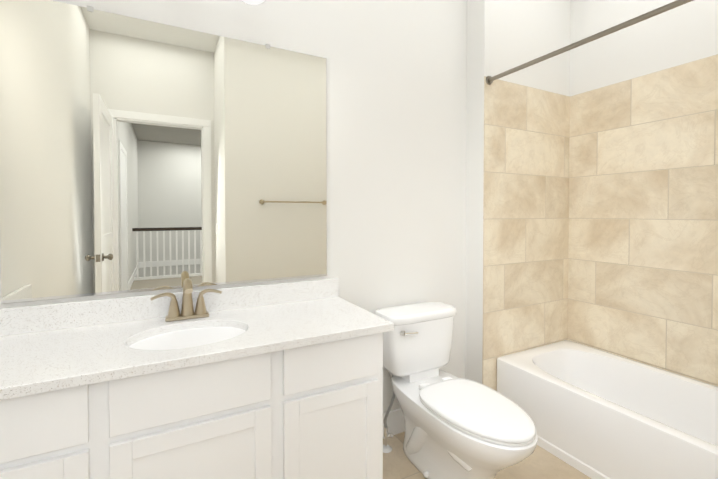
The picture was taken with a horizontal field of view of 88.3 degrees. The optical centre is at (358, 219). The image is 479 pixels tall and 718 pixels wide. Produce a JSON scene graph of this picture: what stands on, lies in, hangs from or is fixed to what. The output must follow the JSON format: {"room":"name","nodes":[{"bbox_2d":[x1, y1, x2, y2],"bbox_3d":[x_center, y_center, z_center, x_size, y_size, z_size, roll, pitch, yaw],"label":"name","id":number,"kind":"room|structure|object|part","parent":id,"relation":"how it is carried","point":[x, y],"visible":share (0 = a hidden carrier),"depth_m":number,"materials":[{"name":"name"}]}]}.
{"room":"bathroom","nodes":[
{"label":"bathroom","id":0,"kind":"room"},
{"bbox_2d":[0,278,338,333],"bbox_3d":[-0.746,0.374,1.668,1.433,0.100,0.020,-1,1,-28],"label":"backsplash","id":1,"kind":"structure","parent":0,"relation":"attached to","point":[55,316],"depth_m":1.54,"materials":[{"name":"white stone"}]},
{"bbox_2d":[0,0,466,412],"bbox_3d":[-0.421,-0.246,1.899,2.500,3.050,0.100,-1,1,-28],"label":"wall","id":2,"kind":"structure","parent":0,"point":[396,87],"depth_m":2.14,"materials":[{"name":"white paint"}]},
{"bbox_2d":[0,0,326,302],"bbox_3d":[-0.748,-0.275,1.662,1.300,1.159,0.008,-1,1,-28],"label":"mirror","id":3,"kind":"object","parent":2,"relation":"attached to","point":[138,155],"visible":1,"depth_m":1.58,"materials":[{"name":"clear glass"}]},
{"bbox_2d":[241,0,264,4],"bbox_3d":[-0.726,-1.124,1.558,0.660,0.282,0.187,-1,1,-28],"label":"sconce","id":4,"kind":"object","parent":2,"relation":"attached to","point":[254,2],"visible":1,"depth_m":1.68,"materials":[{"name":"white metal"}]},
{"bbox_2d":[383,408,404,438],"bbox_3d":[0.282,1.204,2.232,0.940,0.140,0.015,-1,1,-28],"label":"baseboard","id":5,"kind":"structure","parent":2,"relation":"attached to","point":[395,422],"depth_m":2.19,"materials":[{"name":"white paint"}]},
{"bbox_2d":[383,432,591,478],"bbox_3d":[0.612,1.320,1.002,3.460,0.050,2.700,-1,1,-28],"label":"floor","id":6,"kind":"structure","parent":0,"point":[539,462],"depth_m":1.90,"materials":[{"name":"tile"}]},
{"bbox_2d":[0,334,382,478],"bbox_3d":[-0.636,0.873,1.444,1.406,0.830,0.532,-1,1,-28],"label":"bathroom vanity","id":7,"kind":"object","parent":6,"relation":"on","point":[276,381],"depth_m":1.23,"materials":[{"name":"white paint"}]},
{"bbox_2d":[0,298,393,401],"bbox_3d":[-0.620,0.443,1.431,1.433,0.030,0.558,-1,1,-28],"label":"countertop","id":8,"kind":"structure","parent":7,"relation":"on","point":[45,361],"depth_m":1.28,"materials":[{"name":"white stone"}]},
{"bbox_2d":[148,278,223,321],"bbox_3d":[-0.720,0.337,1.556,0.279,0.178,0.137,-1,1,-28],"label":"faucet","id":9,"kind":"object","parent":8,"relation":"on","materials":[{"name":"gold metal"}]},
{"bbox_2d":[128,318,251,353],"bbox_3d":[-0.634,0.522,1.398,0.454,0.152,0.354,-1,1,-28],"label":"sink","id":10,"kind":"object","parent":8,"relation":"in","point":[207,331],"depth_m":1.44,"materials":[{"name":"white ceramic"}]},
{"bbox_2d":[375,302,537,478],"bbox_3d":[0.469,0.894,1.820,0.466,0.774,0.851,-1,1,-28],"label":"toilet","id":11,"kind":"object","parent":6,"relation":"on","point":[458,428],"visible":0.94,"depth_m":1.79,"materials":[{"name":"white ceramic"}]},
{"bbox_3d":[0.262,0.589,1.923,0.097,0.032,0.029,-1,1,-28],"label":"handle","id":12,"kind":"part","parent":11,"relation":"part of","materials":[{"name":"silver metal"}]},
{"bbox_3d":[0.532,0.861,1.701,0.380,0.038,0.577,-1,1,-28],"label":"seat","id":13,"kind":"part","parent":11,"relation":"part of","materials":[{"name":"white plastic"}]},
{"bbox_2d":[497,340,717,478],"bbox_3d":[1.562,1.085,1.852,0.754,0.390,1.560,-1,1,-28],"label":"bathtub","id":14,"kind":"object","parent":6,"relation":"on","point":[593,413],"visible":0.88,"depth_m":1.98,"materials":[{"name":"white ceramic"}]},
{"bbox_2d":[465,0,569,383],"bbox_3d":[1.143,-0.259,2.643,0.960,3.050,0.250,-1,1,-28],"label":"wall","id":15,"kind":"structure","parent":0,"point":[504,35],"depth_m":2.40,"materials":[{"name":"white paint"}]},
{"bbox_2d":[482,76,569,390],"bbox_3d":[1.159,0.189,2.513,0.860,2.160,0.008,-1,1,-28],"label":"wall tile","id":16,"kind":"structure","parent":15,"relation":"attached to","point":[526,212],"depth_m":2.48,"materials":[{"name":"beige tile"}]},
{"bbox_2d":[486,0,692,84],"bbox_3d":[1.177,-0.856,1.610,0.056,0.056,1.570,-1,1,-28],"label":"curtain rod","id":17,"kind":"object","parent":16,"relation":"attached to","point":[635,20],"visible":1,"depth_m":1.73,"materials":[{"name":"grey metal"}]},
{"bbox_2d":[570,0,717,95],"bbox_3d":[1.952,-0.248,2.036,0.100,3.050,1.580,-1,1,-28],"label":"wall","id":18,"kind":"structure","parent":0,"point":[683,34],"depth_m":2.33,"materials":[{"name":"white paint"}]},
{"bbox_2d":[568,54,717,386],"bbox_3d":[1.906,0.197,2.014,0.008,2.160,1.572,-1,1,-28],"label":"wall tile","id":19,"kind":"structure","parent":18,"relation":"attached to","point":[643,230],"depth_m":2.26,"materials":[{"name":"beige tile"}]}
]}

